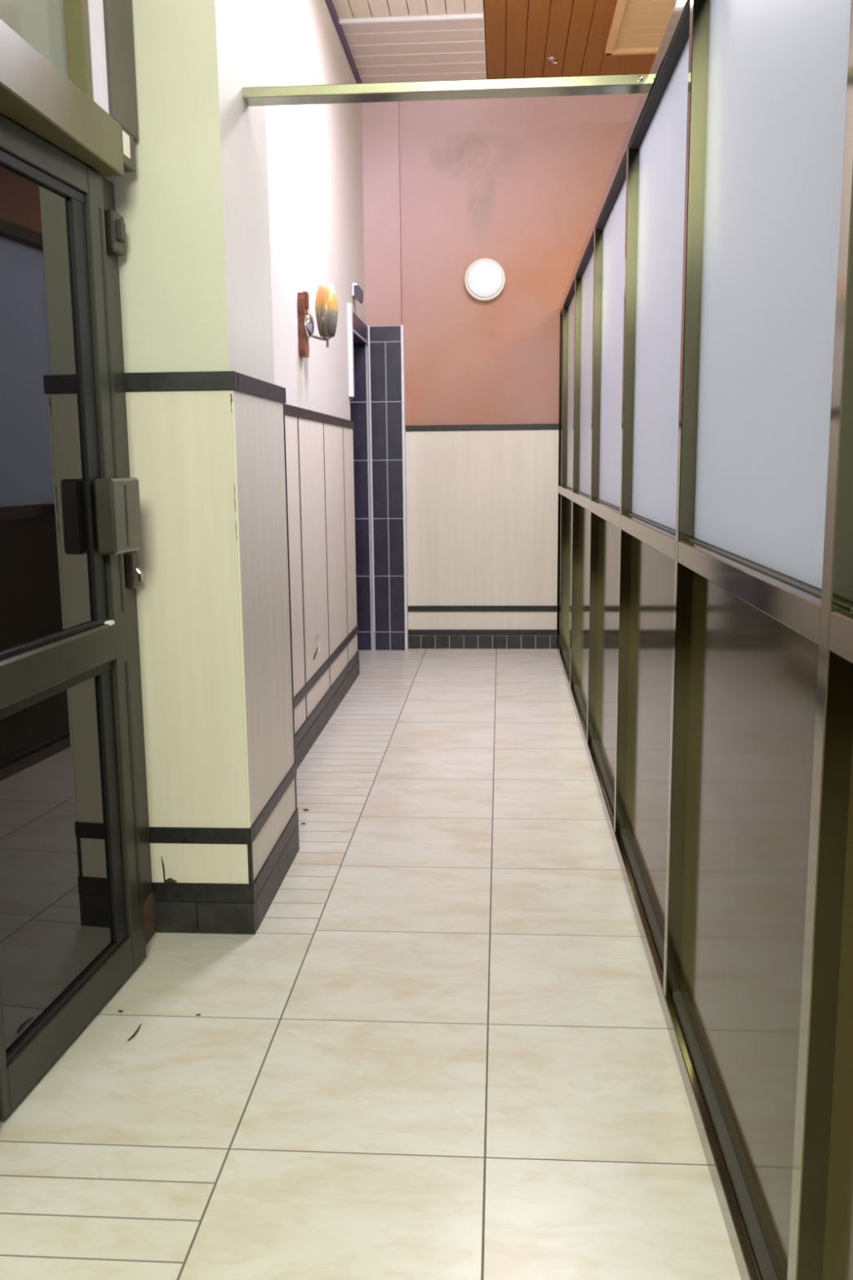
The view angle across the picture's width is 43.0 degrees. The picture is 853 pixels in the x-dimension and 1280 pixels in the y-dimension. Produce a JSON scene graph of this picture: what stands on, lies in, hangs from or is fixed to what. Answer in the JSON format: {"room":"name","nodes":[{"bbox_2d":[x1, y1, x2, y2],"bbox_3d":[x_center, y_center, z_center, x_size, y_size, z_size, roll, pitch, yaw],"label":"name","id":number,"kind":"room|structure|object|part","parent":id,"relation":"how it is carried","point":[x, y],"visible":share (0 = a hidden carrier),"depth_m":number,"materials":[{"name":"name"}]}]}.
{"room":"corridor","nodes":[
{"label":"corridor","id":0,"kind":"room"},
{"bbox_2d":[103,0,299,934],"bbox_3d":[-0.717,-1.075,3.119,0.474,3.767,0.688,0,9,4],"label":"wall pillar","id":1,"kind":"structure","parent":0,"point":[206,408],"depth_m":2.94,"materials":[{"name":"paint"}]},
{"bbox_2d":[102,176,155,946],"bbox_3d":[-0.846,-0.067,2.348,0.114,2.033,1.196,0,9,4],"label":"door frame","id":2,"kind":"structure","parent":1,"relation":"attached to","point":[115,233],"depth_m":2.86,"materials":[{"name":"green paint"}]},
{"bbox_2d":[0,114,146,1120],"bbox_3d":[-0.813,-0.070,2.396,0.093,1.996,0.756,1,10,8],"label":"door","id":3,"kind":"structure","parent":2,"relation":"attached to","point":[72,922],"depth_m":2.43,"materials":[{"name":"green paint"}]},
{"bbox_3d":[-0.852,-1.018,2.209,0.044,0.062,0.628,1,10,8],"label":"rail","id":4,"kind":"part","parent":3,"relation":"part of","materials":[{"name":"grey metal"}]},
{"bbox_3d":[-0.848,-0.491,2.297,0.009,1.008,0.628,1,10,8],"label":"glass pane","id":5,"kind":"part","parent":3,"relation":"part of","materials":[{"name":"black glass"}]},
{"bbox_3d":[-0.838,0.461,2.455,0.009,0.733,0.628,1,10,8],"label":"glass pane","id":6,"kind":"part","parent":3,"relation":"part of","materials":[{"name":"black"}]},
{"bbox_3d":[-0.837,0.053,2.386,0.051,0.094,0.628,1,10,8],"label":"rail","id":7,"kind":"part","parent":3,"relation":"part of","materials":[{"name":"grey metal"}]},
{"bbox_3d":[-0.832,0.871,2.523,0.044,0.098,0.628,1,10,8],"label":"rail","id":8,"kind":"part","parent":3,"relation":"part of","materials":[{"name":"grey metal"}]},
{"bbox_3d":[-0.782,-0.186,2.871,0.023,0.094,0.050,0,9,4],"label":"strike plate","id":9,"kind":"part","parent":2,"relation":"part of","materials":[{"name":"silver metal"}]},
{"bbox_3d":[-0.705,0.016,2.967,0.411,1.364,0.013,0,9,4],"label":"dado panel","id":10,"kind":"part","parent":1,"relation":"part of","materials":[{"name":"beige laminate"}]},
{"bbox_3d":[-0.686,-0.734,3.174,0.419,0.048,0.686,0,9,4],"label":"dado rail","id":11,"kind":"part","parent":1,"relation":"part of","materials":[{"name":"wood"}]},
{"bbox_3d":[-0.675,0.495,3.381,0.416,0.047,0.682,0,9,4],"label":"rail","id":12,"kind":"part","parent":1,"relation":"part of","materials":[{"name":"black tile"}]},
{"bbox_3d":[-0.486,-0.037,3.274,0.016,1.364,0.661,0,9,4],"label":"dado panel","id":13,"kind":"part","parent":1,"relation":"part of","materials":[{"name":"beige laminate"}]},
{"bbox_2d":[242,73,648,106],"bbox_3d":[0.056,-1.510,2.968,1.127,0.028,0.081,0,9,4],"label":"bar","id":14,"kind":"object","parent":1,"relation":"attached to","point":[637,83],"visible":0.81,"depth_m":2.95,"materials":[{"name":"metal"}]},
{"bbox_2d":[262,0,368,769],"bbox_3d":[-0.644,-1.448,5.357,0.248,3.767,4.289,0,9,4],"label":"wall","id":15,"kind":"structure","parent":0,"point":[314,152],"depth_m":5.32,"materials":[{"name":"white paint"}]},
{"bbox_3d":[-0.593,-0.251,4.560,0.016,1.376,0.689,0,9,4],"label":"dado panel","id":16,"kind":"part","parent":15,"relation":"part of","materials":[{"name":"beige laminate"}]},
{"bbox_3d":[-0.547,-0.365,5.244,0.016,1.376,0.700,0,9,4],"label":"dado panel","id":17,"kind":"part","parent":15,"relation":"part of","materials":[{"name":"beige laminate"}]},
{"bbox_2d":[297,282,337,357],"bbox_3d":[-0.510,-1.472,4.976,0.108,0.342,0.275,5,11,32],"label":"wall sconce","id":18,"kind":"object","parent":15,"relation":"attached to","point":[326,300],"visible":1,"depth_m":4.98,"materials":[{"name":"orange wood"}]},
{"bbox_3d":[-0.504,-1.399,4.994,0.023,0.022,0.156,4,11,27],"label":"arm","id":19,"kind":"part","parent":18,"relation":"part of","materials":[{"name":"silver metal"}]},
{"bbox_3d":[-0.465,-1.534,5.037,0.108,0.241,0.108,0,9,4],"label":"lamp shade","id":20,"kind":"part","parent":18,"relation":"part of","materials":[{"name":"orange glass"}]},
{"bbox_3d":[-0.563,-1.033,4.941,0.022,0.044,3.322,0,9,4],"label":"dado rail","id":21,"kind":"part","parent":15,"relation":"part of","materials":[{"name":"grey wood"}]},
{"bbox_3d":[-0.550,0.200,5.146,0.022,0.047,3.322,0,9,4],"label":"rail","id":22,"kind":"part","parent":15,"relation":"part of","materials":[{"name":"black tile"}]},
{"bbox_3d":[-0.500,-0.479,5.927,0.016,1.376,0.689,0,9,4],"label":"dado panel","id":23,"kind":"part","parent":15,"relation":"part of","materials":[{"name":"beige laminate"}]},
{"bbox_2d":[325,0,362,83],"bbox_3d":[-0.549,-3.262,5.138,0.020,0.048,4.444,0,9,4],"label":"trim","id":24,"kind":"structure","parent":15,"relation":"attached to","point":[330,4],"depth_m":6.16,"materials":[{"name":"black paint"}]},
{"bbox_2d":[346,302,354,400],"bbox_3d":[-0.455,-1.723,6.487,0.027,0.567,0.061,0,9,4],"label":"trim","id":25,"kind":"structure","parent":15,"relation":"attached to","point":[349,306],"depth_m":6.46,"materials":[{"name":"white plastic"}]},
{"bbox_3d":[-0.462,-0.571,6.476,0.016,1.376,0.428,0,9,4],"label":"dado panel","id":26,"kind":"part","parent":15,"relation":"part of","materials":[{"name":"beige laminate"}]},
{"bbox_2d":[351,283,363,303],"bbox_3d":[-0.424,-2.140,6.684,0.062,0.121,0.077,0,9,4],"label":"sensor","id":27,"kind":"object","parent":15,"relation":"attached to","point":[357,293],"depth_m":6.65,"materials":[{"name":"grey plastic"}]},
{"bbox_3d":[-0.440,-2.161,6.681,0.030,0.079,0.077,0,9,4],"label":"plate","id":28,"kind":"part","parent":27,"relation":"part of","materials":[{"name":"white plastic"}]},
{"bbox_3d":[-0.429,-1.940,6.906,0.012,0.012,0.839,0,9,4],"label":"header trim","id":29,"kind":"part","parent":15,"relation":"part of","materials":[{"name":"grey tile"}]},
{"bbox_2d":[0,648,741,1279],"bbox_3d":[0.118,0.976,2.554,7.000,0.111,10.722,0,9,4],"label":"floor","id":30,"kind":"structure","parent":0,"point":[441,1048],"depth_m":2.42,"materials":[{"name":"beige tile"}]},
{"bbox_2d":[127,1023,141,1040],"bbox_3d":[-0.685,0.923,2.548,0.009,0.005,0.075,1,10,8],"label":"twig","id":31,"kind":"object","parent":30,"relation":"on","point":[138,1028],"visible":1,"depth_m":2.54,"materials":[{"name":"brown wood"}]},
{"bbox_2d":[555,0,852,1279],"bbox_3d":[0.646,-0.375,3.179,0.069,2.338,8.689,0,9,4],"label":"wall","id":32,"kind":"structure","parent":30,"relation":"on","point":[704,642],"depth_m":1.97,"materials":[{"name":"grey glass"}]},
{"bbox_3d":[0.875,-0.880,6.502,0.068,0.050,1.094,0,9,4],"label":"rail","id":33,"kind":"part","parent":32,"relation":"part of","materials":[{"name":"brown metal"}]},
{"bbox_3d":[0.886,-0.347,6.590,0.011,1.042,1.102,0,9,4],"label":"panel","id":34,"kind":"part","parent":32,"relation":"part of","materials":[{"name":"brown glass"}]},
{"bbox_3d":[0.874,-1.474,6.403,0.009,1.140,1.102,0,9,4],"label":"frosted pane","id":35,"kind":"part","parent":32,"relation":"part of","materials":[{"name":"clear glass"}]},
{"bbox_3d":[0.796,-0.688,5.349,0.068,0.050,1.170,0,9,4],"label":"rail","id":36,"kind":"part","parent":32,"relation":"part of","materials":[{"name":"brown metal"}]},
{"bbox_3d":[0.807,-0.154,5.438,0.011,1.042,1.178,0,9,4],"label":"panel","id":37,"kind":"part","parent":32,"relation":"part of","materials":[{"name":"brown"}]},
{"bbox_3d":[0.794,-1.281,5.250,0.009,1.140,1.178,0,9,4],"label":"frosted pane","id":38,"kind":"part","parent":32,"relation":"part of","materials":[{"name":"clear glass"}]},
{"bbox_3d":[0.715,-0.489,4.162,0.068,0.050,1.166,0,9,4],"label":"rail","id":39,"kind":"part","parent":32,"relation":"part of","materials":[{"name":"brown metal"}]},
{"bbox_3d":[0.726,0.044,4.250,0.011,1.042,1.173,0,9,4],"label":"panel","id":40,"kind":"part","parent":32,"relation":"part of","materials":[{"name":"brown"}]},
{"bbox_3d":[0.713,-1.083,4.063,0.009,1.140,1.173,0,9,4],"label":"frosted pane","id":41,"kind":"part","parent":32,"relation":"part of","materials":[{"name":"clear glass"}]},
{"bbox_3d":[0.635,-1.502,2.991,0.069,0.053,8.689,0,9,4],"label":"rail","id":42,"kind":"part","parent":32,"relation":"part of","materials":[{"name":"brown metal"}]},
{"bbox_3d":[0.635,-0.295,3.000,0.068,0.050,1.119,0,9,4],"label":"rail","id":43,"kind":"part","parent":32,"relation":"part of","materials":[{"name":"brown metal"}]},
{"bbox_3d":[0.646,0.238,3.088,0.011,1.042,1.127,0,9,4],"label":"panel","id":44,"kind":"part","parent":32,"relation":"part of","materials":[{"name":"brown"}]},
{"bbox_3d":[0.658,0.753,3.366,0.069,0.051,8.689,0,9,4],"label":"rail","id":45,"kind":"part","parent":32,"relation":"part of","materials":[{"name":"brown metal"}]},
{"bbox_3d":[0.633,-0.889,2.901,0.009,1.140,1.127,0,9,4],"label":"frosted pane","id":46,"kind":"part","parent":32,"relation":"part of","materials":[{"name":"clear glass"}]},
{"bbox_3d":[0.558,-0.107,1.875,0.068,0.050,1.090,0,9,4],"label":"rail","id":47,"kind":"part","parent":32,"relation":"part of","materials":[{"name":"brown metal"}]},
{"bbox_3d":[0.569,0.426,1.963,0.011,1.042,1.098,0,9,4],"label":"panel","id":48,"kind":"part","parent":32,"relation":"part of","materials":[{"name":"brown"}]},
{"bbox_3d":[0.556,-0.701,1.776,0.009,1.140,1.098,0,9,4],"label":"frosted pane","id":49,"kind":"part","parent":32,"relation":"part of","materials":[{"name":"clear glass"}]},
{"bbox_3d":[0.492,0.615,0.833,0.011,1.042,1.136,0,9,4],"label":"panel","id":50,"kind":"part","parent":32,"relation":"part of","materials":[{"name":"brown"}]},
{"bbox_3d":[0.480,0.081,0.745,0.068,0.050,1.128,0,9,4],"label":"rail","id":51,"kind":"part","parent":32,"relation":"part of","materials":[{"name":"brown metal"}]},
{"bbox_2d":[350,101,408,650],"bbox_3d":[-1.042,-1.794,7.462,1.789,3.767,0.130,0,9,4],"label":"wall","id":52,"kind":"structure","parent":0,"point":[378,405],"depth_m":7.39,"materials":[{"name":"tile"}]},
{"bbox_3d":[-0.380,-1.089,7.477,0.011,2.092,0.016,0,9,4],"label":"corner trim","id":53,"kind":"part","parent":52,"relation":"part of","materials":[{"name":"white plastic"}]},
{"bbox_3d":[-0.151,-1.033,7.518,0.018,2.228,0.107,0,9,4],"label":"corner trim","id":54,"kind":"part","parent":52,"relation":"part of","materials":[{"name":"white plastic"}]},
{"bbox_2d":[332,0,677,83],"bbox_3d":[0.079,-2.816,1.924,7.000,0.158,10.722,0,9,4],"label":"ceiling","id":55,"kind":"structure","parent":0,"point":[388,41],"depth_m":6.24,"materials":[{"name":"brown wood"}]},
{"bbox_2d":[546,56,558,63],"bbox_3d":[0.768,-3.523,6.585,0.066,0.039,0.049,0,9,4],"label":"ceiling hook","id":56,"kind":"object","parent":55,"relation":"attached to","point":[550,58],"visible":1,"depth_m":6.57,"materials":[{"name":"silver metal"}]},
{"bbox_3d":[2.086,-2.712,1.513,2.716,0.047,9.929,0,9,4],"label":"field moulding","id":57,"kind":"part","parent":55,"relation":"part of","materials":[{"name":"brown wood"}]},
{"bbox_2d":[399,93,641,648],"bbox_3d":[1.612,-1.815,7.420,4.689,3.767,0.248,0,9,4],"label":"wall","id":58,"kind":"structure","parent":0,"point":[519,184],"depth_m":7.37,"materials":[{"name":"paint"}]},
{"bbox_3d":[1.841,-1.462,7.353,4.000,0.039,0.023,0,9,4],"label":"dado rail","id":59,"kind":"part","parent":58,"relation":"part of","materials":[{"name":"black wood"}]},
{"bbox_3d":[1.848,-0.757,7.475,4.000,1.391,0.014,0,9,4],"label":"dado panel","id":60,"kind":"part","parent":58,"relation":"part of","materials":[{"name":"beige laminate"}]},
{"bbox_3d":[1.853,-0.221,7.559,4.000,0.041,0.023,0,9,4],"label":"rail","id":61,"kind":"part","parent":58,"relation":"part of","materials":[{"name":"black tile"}]},
{"bbox_2d":[464,257,505,301],"bbox_3d":[0.392,-2.420,7.267,0.271,0.271,0.073,0,9,4],"label":"lamp","id":62,"kind":"object","parent":58,"relation":"attached to","point":[484,278],"visible":1,"depth_m":7.24,"materials":[{"name":"beige plastic"}]},
{"bbox_3d":[-1.087,-0.549,-0.025,0.167,3.767,5.763,0,9,4],"label":"wall","id":63,"kind":"structure","parent":0,"visible":0},
{"bbox_2d":[0,0,138,176],"bbox_3d":[-0.830,-1.580,2.092,0.122,1.076,1.191,0,9,4],"label":"window","id":64,"kind":"structure","parent":63,"relation":"in","point":[68,73],"depth_m":2.38,"materials":[{"name":"beige metal"}]},
{"bbox_3d":[-0.832,-1.609,1.914,0.009,0.961,0.850,0,9,4],"label":"frosted pane","id":65,"kind":"part","parent":64,"relation":"part of","materials":[{"name":"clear glass"}]},
{"bbox_3d":[-0.799,-1.721,2.574,0.118,0.957,0.191,0,9,4],"label":"frame post","id":66,"kind":"part","parent":64,"relation":"part of","materials":[{"name":"metal"}]}
]}

